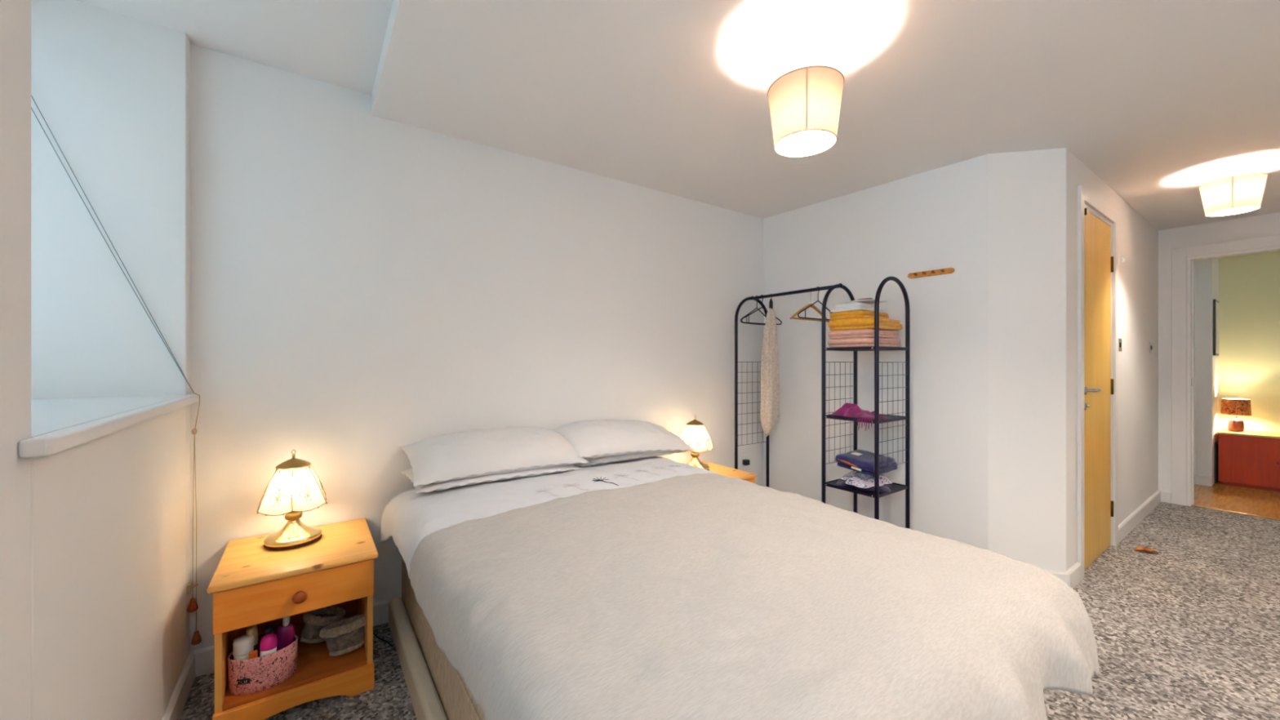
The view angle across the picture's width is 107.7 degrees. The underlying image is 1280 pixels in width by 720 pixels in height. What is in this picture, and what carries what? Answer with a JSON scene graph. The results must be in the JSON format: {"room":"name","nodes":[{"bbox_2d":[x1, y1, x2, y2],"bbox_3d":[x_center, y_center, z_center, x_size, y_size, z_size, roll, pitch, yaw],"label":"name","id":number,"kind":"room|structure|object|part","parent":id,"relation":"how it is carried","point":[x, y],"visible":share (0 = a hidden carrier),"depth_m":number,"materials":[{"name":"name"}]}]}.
{"room":"bedroom","nodes":[
{"label":"bedroom","id":0,"kind":"room"},
{"bbox_2d":[0,0,190,719],"bbox_3d":[-0.835,0.022,-0.004,0.630,2.525,3.855,0,0,-35],"label":"wall","id":1,"kind":"structure","parent":0,"point":[95,534],"depth_m":1.49,"materials":[{"name":"white paint"}]},
{"bbox_2d":[18,394,199,457],"bbox_3d":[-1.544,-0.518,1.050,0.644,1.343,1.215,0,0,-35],"label":"windowsill","id":2,"kind":"structure","parent":1,"relation":"in","point":[57,424],"depth_m":1.04,"materials":[{"name":"white paint"}]},
{"bbox_3d":[-1.715,-0.539,0.947,0.063,1.300,1.105,0,0,-35],"label":"roller blind","id":3,"kind":"object","parent":2,"relation":"attached to","visible":0},
{"bbox_2d":[31,94,201,644],"bbox_3d":[-1.835,-0.051,1.582,0.515,2.208,0.064,0,0,-36],"label":"blind cord","id":4,"kind":"object","parent":3,"relation":"hanging from","point":[193,606],"visible":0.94,"depth_m":1.71,"materials":[{"name":"grey fabric"}]},
{"bbox_3d":[-1.649,0.898,1.722,0.030,0.049,0.030,0,0,-35],"label":"acorn knob","id":5,"kind":"part","parent":4,"relation":"part of","materials":[{"name":"brown wood"}]},
{"bbox_3d":[-1.651,1.028,1.738,0.030,0.049,0.030,0,0,-35],"label":"acorn knob","id":6,"kind":"part","parent":4,"relation":"part of","materials":[{"name":"brown wood"}]},
{"bbox_2d":[161,650,195,719],"bbox_3d":[-0.600,1.137,0.223,0.016,0.095,3.755,0,0,-35],"label":"baseboard","id":7,"kind":"structure","parent":1,"relation":"attached to","point":[174,710],"depth_m":1.59,"materials":[{"name":"white wood"}]},
{"bbox_2d":[75,0,392,95],"bbox_3d":[-0.654,-1.270,0.184,1.302,0.160,3.955,0,0,-35],"label":"ceiling","id":8,"kind":"structure","parent":0,"point":[338,42],"depth_m":1.68,"materials":[{"name":"white paint"}]},
{"bbox_2d":[190,44,763,651],"bbox_3d":[-0.625,-0.003,2.563,4.470,2.575,0.100,0,0,-35],"label":"wall","id":9,"kind":"structure","parent":0,"point":[364,286],"depth_m":2.15,"materials":[{"name":"white paint"}]},
{"bbox_2d":[190,595,401,677],"bbox_3d":[-0.361,1.137,2.678,3.235,0.095,0.016,0,0,-35],"label":"baseboard","id":10,"kind":"structure","parent":9,"relation":"attached to","point":[204,657],"depth_m":1.78,"materials":[{"name":"white paint"}]},
{"bbox_2d":[739,453,750,466],"bbox_3d":[0.794,0.738,3.474,0.100,0.085,0.045,0,0,-35],"label":"wall socket","id":11,"kind":"object","parent":9,"relation":"attached to","point":[744,458],"visible":1,"depth_m":3.46,"materials":[{"name":"white plastic"}]},
{"bbox_2d":[179,480,1279,719],"bbox_3d":[2.750,1.235,2.461,8.070,0.100,4.055,0,0,-35],"label":"floor","id":12,"kind":"structure","parent":0,"point":[1189,629],"depth_m":2.05,"materials":[{"name":"carpet"}]},
{"bbox_2d":[206,518,377,719],"bbox_3d":[-1.262,0.940,1.739,0.460,0.490,0.496,0,0,-35],"label":"nightstand","id":13,"kind":"object","parent":12,"relation":"on","point":[251,584],"visible":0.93,"depth_m":1.61,"materials":[{"name":"brown wood"}]},
{"bbox_3d":[-1.441,0.950,1.635,0.018,0.470,0.438,0,0,-35],"label":"panel","id":14,"kind":"part","parent":13,"relation":"part of","materials":[{"name":"brown wood"}]},
{"bbox_2d":[227,634,297,694],"bbox_3d":[-1.277,1.027,1.587,0.186,0.115,0.134,0,0,-35],"label":"storage basket","id":15,"kind":"object","parent":13,"relation":"on","point":[250,676],"visible":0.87,"depth_m":1.53,"materials":[{"name":"pink fabric"}]},
{"bbox_2d":[232,634,253,660],"bbox_3d":[-1.314,0.998,1.549,0.055,0.162,0.050,0,0,-35],"label":"bottle","id":16,"kind":"object","parent":15,"relation":"in","point":[242,645],"visible":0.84,"depth_m":1.53,"materials":[{"name":"beige plastic"}]},
{"bbox_2d":[245,624,258,645],"bbox_3d":[-1.301,0.986,1.573,0.039,0.186,0.030,0,0,-26],"label":"tube","id":17,"kind":"object","parent":15,"relation":"in","point":[252,630],"visible":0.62,"depth_m":1.57,"materials":[{"name":"brown"}]},
{"bbox_2d":[248,649,257,658],"bbox_3d":[-1.274,1.018,1.539,0.022,0.122,0.012,0,0,-35],"label":"packet","id":18,"kind":"object","parent":15,"relation":"in","point":[254,654],"visible":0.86,"depth_m":1.54,"materials":[{"name":"orange plastic"}]},
{"bbox_2d":[253,640,260,657],"bbox_3d":[-1.300,1.016,1.575,0.038,0.126,0.038,0,0,-35],"label":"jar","id":19,"kind":"object","parent":15,"relation":"in","point":[256,646],"visible":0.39,"depth_m":1.57,"materials":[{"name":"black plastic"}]},
{"bbox_2d":[259,633,277,657],"bbox_3d":[-1.247,0.999,1.566,0.049,0.162,0.037,0,0,-28],"label":"bottle","id":20,"kind":"object","parent":15,"relation":"in","point":[268,643],"visible":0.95,"depth_m":1.55,"materials":[{"name":"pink plastic"}]},
{"bbox_2d":[259,626,277,651],"bbox_3d":[-1.269,0.995,1.596,0.048,0.168,0.034,0,0,-35],"label":"bottle","id":21,"kind":"object","parent":15,"relation":"in","point":[269,629],"visible":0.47,"depth_m":1.59,"materials":[{"name":"black plastic"}]},
{"bbox_2d":[275,616,294,650],"bbox_3d":[-1.245,0.988,1.635,0.060,0.184,0.032,0,0,-35],"label":"spray bottle","id":22,"kind":"object","parent":15,"relation":"in","point":[285,633],"visible":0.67,"depth_m":1.63,"materials":[{"name":"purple plastic"}]},
{"bbox_2d":[257,448,327,551],"bbox_3d":[-1.331,0.517,1.796,0.215,0.356,0.240,0,0,-35],"label":"table lamp","id":23,"kind":"object","parent":13,"relation":"on","point":[288,495],"visible":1,"depth_m":1.75,"materials":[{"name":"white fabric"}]},
{"bbox_3d":[-1.325,0.484,1.722,0.116,0.154,0.055,0,0,-5],"label":"glass panel","id":24,"kind":"part","parent":23,"relation":"part of","materials":[{"name":"white glass"}]},
{"bbox_3d":[-1.399,0.484,1.827,0.055,0.154,0.116,0,0,25],"label":"glass panel","id":25,"kind":"part","parent":23,"relation":"part of","materials":[{"name":"white glass"}]},
{"bbox_3d":[-1.331,0.480,1.796,0.048,0.067,0.047,0,0,-35],"label":"light bulb","id":26,"kind":"part","parent":23,"relation":"part of","materials":[{"name":"glass"}]},
{"bbox_3d":[-1.331,0.567,1.796,0.072,0.084,0.072,0,0,-35],"label":"stem","id":27,"kind":"part","parent":23,"relation":"part of","materials":[{"name":"gold metal"}]},
{"bbox_3d":[-1.248,0.484,1.766,0.101,0.154,0.090,0,0,-35],"label":"glass panel","id":28,"kind":"part","parent":23,"relation":"part of","materials":[{"name":"white glass"}]},
{"bbox_3d":[-1.270,0.484,1.839,0.056,0.154,0.116,0,0,-35],"label":"glass panel","id":29,"kind":"part","parent":23,"relation":"part of","materials":[{"name":"white glass"}]},
{"bbox_3d":[-1.144,0.782,1.572,0.434,0.130,0.020,0,0,-35],"label":"drawer","id":30,"kind":"part","parent":13,"relation":"part of","materials":[{"name":"brown wood"}]},
{"bbox_2d":[222,609,367,711],"bbox_3d":[-1.271,1.093,1.752,0.394,0.015,0.424,0,0,-35],"label":"shelf","id":31,"kind":"object","parent":13,"relation":"attached to","point":[315,664],"depth_m":1.66,"materials":[{"name":"brown wood"}]},
{"bbox_3d":[-1.395,0.940,1.928,0.394,0.450,0.008,0,0,-35],"label":"panel","id":32,"kind":"part","parent":13,"relation":"part of","materials":[{"name":"brown wood"}]},
{"bbox_3d":[-1.129,0.783,1.550,0.040,0.040,0.034,0,0,-35],"label":"knob","id":33,"kind":"part","parent":13,"relation":"part of","materials":[{"name":"brown wood"}]},
{"bbox_2d":[299,605,345,644],"bbox_3d":[-1.214,1.009,1.795,0.104,0.134,0.157,0,0,27],"label":"slipper","id":34,"kind":"object","parent":13,"relation":"on","point":[315,620],"visible":0.84,"depth_m":1.75,"materials":[{"name":"grey fabric"}]},
{"bbox_2d":[319,614,364,656],"bbox_3d":[-1.105,1.024,1.745,0.156,0.122,0.100,0,0,-24],"label":"slipper","id":35,"kind":"object","parent":13,"relation":"on","point":[344,636],"visible":0.98,"depth_m":1.71,"materials":[{"name":"grey fabric"}]},
{"bbox_3d":[-1.104,0.950,1.873,0.018,0.470,0.438,0,0,-35],"label":"panel","id":36,"kind":"part","parent":13,"relation":"part of","materials":[{"name":"brown wood"}]},
{"bbox_2d":[373,631,393,647],"bbox_3d":[-1.114,1.153,1.995,0.219,0.060,0.014,0,0,35],"label":"cable","id":37,"kind":"object","parent":12,"relation":"on","point":[374,633],"visible":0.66,"depth_m":1.98,"materials":[{"name":"black plastic"}]},
{"bbox_2d":[388,556,485,719],"bbox_3d":[0.006,0.900,1.711,1.420,0.570,1.930,0,0,-35],"label":"bed","id":38,"kind":"object","parent":12,"relation":"on","point":[437,691],"visible":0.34,"depth_m":1.57,"materials":[{"name":"beige fabric"}]},
{"bbox_3d":[-0.547,1.115,1.309,0.053,0.130,1.910,0,0,-35],"label":"rail","id":39,"kind":"part","parent":38,"relation":"part of","materials":[{"name":"beige"}]},
{"bbox_3d":[-0.327,0.950,1.042,0.008,0.170,0.840,0,0,-35],"label":"drawer","id":40,"kind":"part","parent":38,"relation":"part of","materials":[{"name":"beige wood"}]},
{"bbox_2d":[379,456,1098,719],"bbox_3d":[0.086,0.766,1.622,1.528,0.509,2.071,0,0,-35],"label":"duvet","id":41,"kind":"object","parent":38,"relation":"on","point":[654,588],"visible":0.92,"depth_m":1.05,"materials":[{"name":"fleece"}]},
{"bbox_2d":[400,463,582,493],"bbox_3d":[-0.689,0.493,2.194,0.730,0.094,0.390,0,0,-35],"label":"pillow","id":42,"kind":"object","parent":41,"relation":"on","point":[424,488],"visible":0.31,"depth_m":2.02,"materials":[{"name":"white fabric"}]},
{"bbox_2d":[400,426,589,486],"bbox_3d":[-0.674,0.414,2.199,0.777,0.172,0.413,0,0,-35],"label":"pillow","id":43,"kind":"object","parent":42,"relation":"on","point":[460,455],"visible":0.99,"depth_m":2.06,"materials":[{"name":"white fabric"}]},
{"bbox_3d":[-0.366,0.525,1.857,0.074,0.009,0.157,0,0,-35],"label":"embroidered stem","id":44,"kind":"part","parent":41,"relation":"part of","materials":[{"name":"grey"}]},
{"bbox_3d":[-0.266,0.524,1.940,0.074,0.012,0.158,0,0,-35],"label":"embroidered stem","id":45,"kind":"part","parent":41,"relation":"part of","materials":[{"name":"grey"}]},
{"bbox_3d":[-0.150,0.530,2.045,0.074,0.011,0.157,0,0,-35],"label":"embroidered stem","id":46,"kind":"part","parent":41,"relation":"part of","materials":[{"name":"grey fabric"}]},
{"bbox_2d":[573,448,684,466],"bbox_3d":[-0.126,0.497,2.609,0.700,0.081,0.340,0,0,-35],"label":"pillow","id":47,"kind":"object","parent":41,"relation":"on","point":[603,460],"visible":0.24,"depth_m":2.43,"materials":[{"name":"white fabric"}]},
{"bbox_2d":[551,419,694,457],"bbox_3d":[-0.101,0.423,2.614,0.768,0.184,0.422,0,0,-35],"label":"pillow","id":48,"kind":"object","parent":47,"relation":"on","point":[589,438],"visible":0.94,"depth_m":2.46,"materials":[{"name":"white fabric"}]},
{"bbox_2d":[701,461,756,483],"bbox_3d":[0.404,0.940,2.913,0.460,0.490,0.496,0,0,-35],"label":"nightstand","id":49,"kind":"object","parent":12,"relation":"on","point":[721,469],"visible":0.13,"depth_m":2.91,"materials":[{"name":"brown wood"}]},
{"bbox_2d":[680,414,713,470],"bbox_3d":[0.349,0.517,2.968,0.215,0.356,0.240,0,0,-35],"label":"table lamp","id":50,"kind":"object","parent":49,"relation":"on","point":[695,434],"visible":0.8,"depth_m":2.92,"materials":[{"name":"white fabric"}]},
{"bbox_3d":[0.288,0.484,2.925,0.056,0.154,0.116,0,0,-35],"label":"glass panel","id":51,"kind":"part","parent":50,"relation":"part of","materials":[{"name":"glass"}]},
{"bbox_3d":[0.349,0.567,2.968,0.072,0.084,0.072,0,0,-35],"label":"stem","id":52,"kind":"part","parent":50,"relation":"part of","materials":[{"name":"gold metal"}]},
{"bbox_3d":[0.349,0.484,2.879,0.101,0.154,0.090,0,0,-35],"label":"glass panel","id":53,"kind":"part","parent":50,"relation":"part of","materials":[{"name":"white glass"}]},
{"bbox_3d":[0.432,0.484,2.938,0.101,0.154,0.090,0,0,-35],"label":"glass panel","id":54,"kind":"part","parent":50,"relation":"part of","materials":[{"name":"white glass"}]},
{"bbox_3d":[0.522,0.782,2.746,0.434,0.130,0.020,0,0,-35],"label":"drawer","id":55,"kind":"part","parent":49,"relation":"part of","materials":[{"name":"brown wood"}]},
{"bbox_2d":[734,275,910,528],"bbox_3d":[1.120,0.354,3.025,0.366,1.662,1.040,0,0,-35],"label":"clothes rack","id":56,"kind":"object","parent":12,"relation":"on","point":[876,494],"visible":0.77,"depth_m":2.70,"materials":[{"name":"black metal"}]},
{"bbox_3d":[0.827,0.355,3.439,0.363,1.652,0.022,0,0,-35],"label":"arch frame","id":57,"kind":"part","parent":56,"relation":"part of","materials":[{"name":"black metal"}]},
{"bbox_2d":[740,295,766,324],"bbox_3d":[0.852,-0.369,3.404,0.392,0.213,0.009,0,0,-41],"label":"clothes hanger","id":58,"kind":"object","parent":56,"relation":"hanging from","point":[756,295],"visible":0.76,"depth_m":3.39,"materials":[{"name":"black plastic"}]},
{"bbox_2d":[741,294,782,324],"bbox_3d":[0.879,-0.369,3.366,0.392,0.213,0.009,0,0,-29],"label":"clothes hanger","id":59,"kind":"object","parent":56,"relation":"hanging from","point":[761,295],"visible":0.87,"depth_m":3.34,"materials":[{"name":"black plastic"}]},
{"bbox_2d":[760,297,779,436],"bbox_3d":[0.916,0.030,3.309,0.161,1.009,0.116,0,0,-35],"label":"garment","id":60,"kind":"object","parent":56,"relation":"hanging from","point":[770,385],"visible":1,"depth_m":3.27,"materials":[{"name":"beige fabric"}]},
{"bbox_3d":[1.028,-0.460,3.155,0.022,0.022,0.721,0,0,-35],"label":"hanging rail","id":61,"kind":"part","parent":56,"relation":"part of","materials":[{"name":"black metal"}]},
{"bbox_2d":[790,291,829,322],"bbox_3d":[1.110,-0.366,3.039,0.430,0.216,0.014,0,0,-37],"label":"clothes hanger","id":62,"kind":"object","parent":56,"relation":"hanging from","point":[813,306],"visible":0.81,"depth_m":3.02,"materials":[{"name":"brown wood"}]},
{"bbox_2d":[797,286,833,320],"bbox_3d":[1.141,-0.369,2.994,0.392,0.213,0.009,0,0,-32],"label":"clothes hanger","id":63,"kind":"object","parent":56,"relation":"hanging from","point":[818,300],"visible":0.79,"depth_m":2.97,"materials":[{"name":"black plastic"}]},
{"bbox_3d":[1.229,0.355,2.870,0.363,1.652,0.022,0,0,-35],"label":"arch frame","id":64,"kind":"part","parent":56,"relation":"part of","materials":[{"name":"black metal"}]},
{"bbox_2d":[831,403,887,431],"bbox_3d":[1.284,0.316,2.704,0.230,0.133,0.340,0,0,-17],"label":"scarf","id":65,"kind":"object","parent":56,"relation":"on","point":[847,410],"visible":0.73,"depth_m":2.69,"materials":[{"name":"fabric"}]},
{"bbox_2d":[835,479,891,492],"bbox_3d":[1.317,0.702,2.749,0.285,0.041,0.310,0,0,29],"label":"garment","id":66,"kind":"object","parent":56,"relation":"on","point":[885,488],"visible":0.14,"depth_m":2.63,"materials":[{"name":"fabric"}]},
{"bbox_2d":[839,471,892,488],"bbox_3d":[1.291,0.670,2.721,0.276,0.065,0.248,0,0,-35],"label":"garment","id":67,"kind":"object","parent":66,"relation":"on","point":[855,478],"visible":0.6,"depth_m":2.67,"materials":[{"name":"fabric"}]},
{"bbox_2d":[835,449,897,476],"bbox_3d":[1.313,0.587,2.716,0.280,0.098,0.233,0,0,-35],"label":"jeans","id":68,"kind":"object","parent":67,"relation":"on","point":[862,461],"visible":0.91,"depth_m":2.66,"materials":[{"name":"blue fabric"}]},
{"bbox_2d":[826,337,901,347],"bbox_3d":[1.314,-0.105,2.736,0.309,0.053,0.283,0,0,-35],"label":"folded towel","id":69,"kind":"object","parent":56,"relation":"on","point":[849,342],"visible":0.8,"depth_m":2.64,"materials":[{"name":"pink fabric"}]},
{"bbox_2d":[827,328,897,338],"bbox_3d":[1.303,-0.156,2.736,0.290,0.049,0.271,0,0,-35],"label":"folded towel","id":70,"kind":"object","parent":69,"relation":"on","point":[860,333],"visible":0.87,"depth_m":2.65,"materials":[{"name":"pink fabric"}]},
{"bbox_2d":[827,317,902,330],"bbox_3d":[1.316,-0.210,2.734,0.318,0.064,0.286,0,0,-35],"label":"folded towel","id":71,"kind":"object","parent":70,"relation":"on","point":[865,322],"visible":0.89,"depth_m":2.64,"materials":[{"name":"yellow fabric"}]},
{"bbox_2d":[830,310,888,319],"bbox_3d":[1.300,-0.265,2.770,0.285,0.047,0.212,0,0,-35],"label":"folded towel","id":72,"kind":"object","parent":71,"relation":"on","point":[855,313],"visible":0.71,"depth_m":2.68,"materials":[{"name":"yellow fabric"}]},
{"bbox_2d":[830,305,882,312],"bbox_3d":[1.283,-0.301,2.767,0.254,0.026,0.189,0,0,-35],"label":"folded towel","id":73,"kind":"object","parent":72,"relation":"on","point":[855,307],"visible":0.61,"depth_m":2.69,"materials":[{"name":"white fabric"}]},
{"bbox_2d":[835,302,879,307],"bbox_3d":[1.287,-0.324,2.760,0.234,0.022,0.154,0,0,-35],"label":"folded towel","id":74,"kind":"object","parent":73,"relation":"on","point":[852,304],"visible":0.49,"depth_m":2.69,"materials":[{"name":"white fabric"}]},
{"bbox_2d":[838,297,888,303],"bbox_3d":[1.300,-0.345,2.721,0.180,0.024,0.200,0,0,-35],"label":"paper bag","id":75,"kind":"object","parent":74,"relation":"on","point":[868,300],"visible":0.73,"depth_m":2.69,"materials":[{"name":"white paper"}]},
{"bbox_2d":[825,478,907,497],"bbox_3d":[1.321,0.731,2.740,0.347,0.016,0.326,0,0,-35],"label":"shelf","id":76,"kind":"object","parent":56,"relation":"attached to","point":[895,487],"depth_m":2.65,"materials":[{"name":"black metal"}]},
{"bbox_2d":[825,413,907,423],"bbox_3d":[1.321,0.331,2.740,0.347,0.016,0.326,0,0,-35],"label":"shelf","id":77,"kind":"object","parent":56,"relation":"attached to","point":[891,418],"depth_m":2.65,"materials":[{"name":"black metal"}]},
{"bbox_2d":[825,346,907,351],"bbox_3d":[1.321,-0.069,2.740,0.347,0.016,0.326,0,0,-35],"label":"shelf","id":78,"kind":"object","parent":56,"relation":"attached to","point":[844,348],"depth_m":2.64,"materials":[{"name":"black metal"}]},
{"bbox_3d":[1.412,0.355,2.610,0.363,1.652,0.022,0,0,-35],"label":"arch frame","id":79,"kind":"part","parent":56,"relation":"part of","materials":[{"name":"black metal"}]},
{"bbox_2d":[1134,546,1158,553],"bbox_3d":[3.139,1.170,2.879,0.130,0.024,0.050,0,0,30],"label":"dry leaf","id":80,"kind":"object","parent":12,"relation":"on","point":[1141,548],"visible":1,"depth_m":2.89,"materials":[{"name":"orange plant"}]},
{"bbox_2d":[1214,440,1217,483],"bbox_3d":[5.642,0.985,4.572,0.170,0.400,0.011,0,0,-35],"label":"files","id":81,"kind":"object","parent":12,"relation":"on","point":[1215,442],"visible":0.89,"depth_m":4.53,"materials":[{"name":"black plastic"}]},
{"bbox_2d":[1216,428,1279,492],"bbox_3d":[6.062,0.933,4.101,0.425,0.503,1.240,0,0,-35],"label":"sideboard","id":82,"kind":"object","parent":12,"relation":"on","point":[1250,459],"visible":1,"depth_m":4.34,"materials":[{"name":"brown wood"}]},
{"bbox_2d":[1220,398,1251,431],"bbox_3d":[5.776,0.525,4.529,0.190,0.314,0.190,0,0,-35],"label":"table lamp","id":83,"kind":"object","parent":82,"relation":"on","point":[1233,406],"visible":1,"depth_m":4.49,"materials":[{"name":"orange metal"}]},
{"bbox_3d":[5.776,0.445,4.529,0.186,0.150,0.186,0,0,-35],"label":"lamp shade","id":84,"kind":"part","parent":83,"relation":"part of","materials":[{"name":"brown fabric"}]},
{"bbox_2d":[371,0,1279,231],"bbox_3d":[2.223,-1.225,2.212,5.738,0.250,3.955,0,0,-35],"label":"ceiling","id":85,"kind":"structure","parent":0,"point":[1157,99],"depth_m":1.86,"materials":[{"name":"white paint"}]},
{"bbox_2d":[767,30,844,157],"bbox_3d":[0.565,-0.920,1.602,0.248,0.359,0.248,0,0,-35],"label":"pendant light","id":86,"kind":"object","parent":85,"relation":"hanging from","point":[805,102],"visible":1,"depth_m":1.52,"materials":[{"name":"white fabric"}]},
{"bbox_3d":[0.565,-0.813,1.602,0.060,0.069,0.060,0,0,-35],"label":"light bulb","id":87,"kind":"part","parent":86,"relation":"part of","materials":[{"name":"glass"}]},
{"bbox_3d":[0.565,-0.838,1.602,0.244,0.190,0.244,0,0,-35],"label":"lamp shade","id":88,"kind":"part","parent":86,"relation":"part of","materials":[{"name":"fabric"}]},
{"bbox_2d":[1198,166,1268,217],"bbox_3d":[3.406,-0.979,2.687,0.248,0.242,0.248,0,0,-35],"label":"pendant light","id":89,"kind":"object","parent":85,"relation":"hanging from","point":[1233,194],"visible":1,"depth_m":2.64,"materials":[{"name":"white fabric"}]},
{"bbox_2d":[763,154,988,549],"bbox_3d":[1.554,0.068,3.187,0.488,2.435,1.491,0,0,-35],"label":"wall","id":90,"kind":"structure","parent":0,"point":[936,219],"depth_m":2.82,"materials":[{"name":"white paint"}]},
{"bbox_2d":[907,267,954,278],"bbox_3d":[1.666,-0.505,2.689,0.035,0.032,0.243,0,0,-38],"label":"peg rail","id":91,"kind":"object","parent":90,"relation":"attached to","point":[948,270],"visible":1,"depth_m":2.69,"materials":[{"name":"brown wood"}]},
{"bbox_2d":[988,147,1075,571],"bbox_3d":[2.053,0.068,2.550,0.406,2.435,0.395,0,0,-35],"label":"wall","id":92,"kind":"structure","parent":0,"point":[1032,193],"depth_m":2.45,"materials":[{"name":"white paint"}]},
{"bbox_2d":[1044,569,1068,585],"bbox_3d":[1.508,1.137,2.937,1.742,0.095,0.209,0,0,44],"label":"baseboard","id":93,"kind":"structure","parent":92,"relation":"attached to","point":[1064,575],"depth_m":2.40,"materials":[{"name":"white wood"}]},
{"bbox_2d":[1075,155,1158,563],"bbox_3d":[3.365,0.068,3.307,2.610,2.435,0.120,0,0,-35],"label":"wall","id":94,"kind":"structure","parent":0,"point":[1138,239],"depth_m":3.39,"materials":[{"name":"white paint"}]},
{"bbox_2d":[1066,561,1081,588],"bbox_3d":[2.292,1.137,2.467,0.215,0.095,0.016,0,0,-35],"label":"baseboard","id":95,"kind":"structure","parent":94,"relation":"attached to","point":[1074,573],"depth_m":2.46,"materials":[{"name":"white wood"}]},
{"bbox_2d":[1077,185,1118,580],"bbox_3d":[2.709,0.118,2.810,0.879,2.133,0.176,0,0,-35],"label":"door","id":96,"kind":"structure","parent":94,"relation":"attached to","point":[1097,237],"depth_m":2.79,"materials":[{"name":"brown"}]},
{"bbox_3d":[2.401,0.118,2.544,0.068,2.133,0.016,0,0,-35],"label":"architrave","id":97,"kind":"part","parent":96,"relation":"part of","materials":[{"name":"white wood"}]},
{"bbox_3d":[2.494,0.255,2.609,0.044,0.044,0.022,0,0,-35],"label":"keyhole plate","id":98,"kind":"part","parent":96,"relation":"part of","materials":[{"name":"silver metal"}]},
{"bbox_3d":[2.546,0.165,2.623,0.152,0.052,0.058,0,0,-35],"label":"handle","id":99,"kind":"part","parent":96,"relation":"part of","materials":[{"name":"silver metal"}]},
{"bbox_3d":[2.732,-0.914,2.778,0.743,0.068,0.016,0,0,-35],"label":"architrave","id":100,"kind":"part","parent":96,"relation":"part of","materials":[{"name":"white wood"}]},
{"bbox_3d":[3.064,0.118,3.011,0.068,2.133,0.016,0,0,-35],"label":"architrave","id":101,"kind":"part","parent":96,"relation":"part of","materials":[{"name":"white wood"}]},
{"bbox_2d":[1118,338,1121,351],"bbox_3d":[3.194,-0.105,3.107,0.086,0.086,0.010,0,0,-35],"label":"light switch","id":102,"kind":"object","parent":94,"relation":"attached to","point":[1119,340],"visible":0.88,"depth_m":3.10,"materials":[{"name":"silver metal"}]},
{"bbox_2d":[1118,254,1125,265],"bbox_3d":[3.199,-0.670,3.099,0.030,0.070,0.030,0,0,-35],"label":"wall hook","id":103,"kind":"object","parent":94,"relation":"attached to","point":[1119,255],"visible":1,"depth_m":3.10,"materials":[{"name":"white plastic"}]},
{"bbox_3d":[3.192,-0.670,3.109,0.030,0.070,0.005,0,0,-35],"label":"hook plate","id":104,"kind":"part","parent":103,"relation":"part of","materials":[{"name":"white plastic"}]},
{"bbox_2d":[1118,489,1160,543],"bbox_3d":[3.739,1.137,3.487,1.590,0.095,0.016,0,0,-35],"label":"baseboard","id":105,"kind":"structure","parent":94,"relation":"attached to","point":[1125,527],"depth_m":3.39,"materials":[{"name":"white wood"}]},
{"bbox_2d":[1149,342,1152,353],"bbox_3d":[4.093,-0.105,3.740,0.086,0.086,0.010,0,0,-35],"label":"light switch","id":106,"kind":"object","parent":94,"relation":"attached to","point":[1150,343],"visible":1,"depth_m":3.73,"materials":[{"name":"silver metal"}]},
{"bbox_2d":[1194,260,1195,474],"bbox_3d":[4.906,-0.015,4.252,1.000,2.600,0.100,0,0,-35],"label":"wall","id":107,"kind":"structure","parent":0,"point":[1194,260],"depth_m":4.49,"materials":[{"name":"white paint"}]},
{"bbox_2d":[1195,257,1218,485],"bbox_3d":[5.586,-0.015,4.667,0.590,2.600,0.205,0,0,-35],"label":"wall","id":108,"kind":"structure","parent":0,"point":[1206,271],"depth_m":4.46,"materials":[{"name":"white paint"}]},
{"bbox_2d":[1194,474,1212,486],"bbox_3d":[5.367,1.137,4.452,0.016,0.095,0.105,0,0,-35],"label":"baseboard","id":109,"kind":"structure","parent":108,"relation":"attached to","point":[1199,479],"depth_m":4.44,"materials":[{"name":"white"}]},
{"bbox_2d":[1213,299,1218,355],"bbox_3d":[5.590,-0.318,4.532,0.320,0.535,0.018,0,0,-35],"label":"picture frame","id":110,"kind":"object","parent":108,"relation":"attached to","point":[1215,303],"visible":1,"depth_m":4.45,"materials":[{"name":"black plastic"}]},
{"bbox_2d":[1215,301,1218,353],"bbox_3d":[5.594,-0.318,4.526,0.280,0.495,0.002,0,0,-35],"label":"picture","id":111,"kind":"object","parent":110,"relation":"attached to","point":[1216,302],"depth_m":4.51,"materials":[{"name":"white paper"}]},
{"bbox_2d":[1158,212,1279,491],"bbox_3d":[5.017,0.068,3.141,0.100,2.435,2.255,0,0,-35],"label":"wall","id":112,"kind":"structure","parent":0,"point":[1267,224],"depth_m":3.90,"materials":[{"name":"white paint"}]},
{"bbox_2d":[1160,489,1171,502],"bbox_3d":[4.398,1.137,3.918,0.016,0.095,0.072,0,0,-35],"label":"baseboard","id":113,"kind":"structure","parent":112,"relation":"attached to","point":[1166,496],"depth_m":3.90,"materials":[{"name":"white"}]},
{"bbox_2d":[1171,234,1279,520],"bbox_3d":[4.742,0.127,3.517,0.116,2.117,0.972,0,0,-35],"label":"door frame","id":114,"kind":"structure","parent":112,"relation":"in","point":[1182,265],"depth_m":3.83,"materials":[{"name":"white painted wood"}]},
{"bbox_3d":[4.444,0.127,3.852,0.016,2.117,0.082,0,0,-35],"label":"architrave","id":115,"kind":"part","parent":114,"relation":"part of","materials":[{"name":"white wood"}]},
{"bbox_3d":[4.701,-0.891,3.489,0.016,0.082,0.808,0,0,-35],"label":"architrave","id":116,"kind":"part","parent":114,"relation":"part of","materials":[{"name":"white"}]},
{"bbox_2d":[1218,250,1279,432],"bbox_3d":[6.501,-0.015,3.969,0.100,2.600,2.400,0,0,-35],"label":"wall","id":117,"kind":"structure","parent":0,"point":[1249,285],"depth_m":4.59,"materials":[{"name":"green paint"}]}
]}

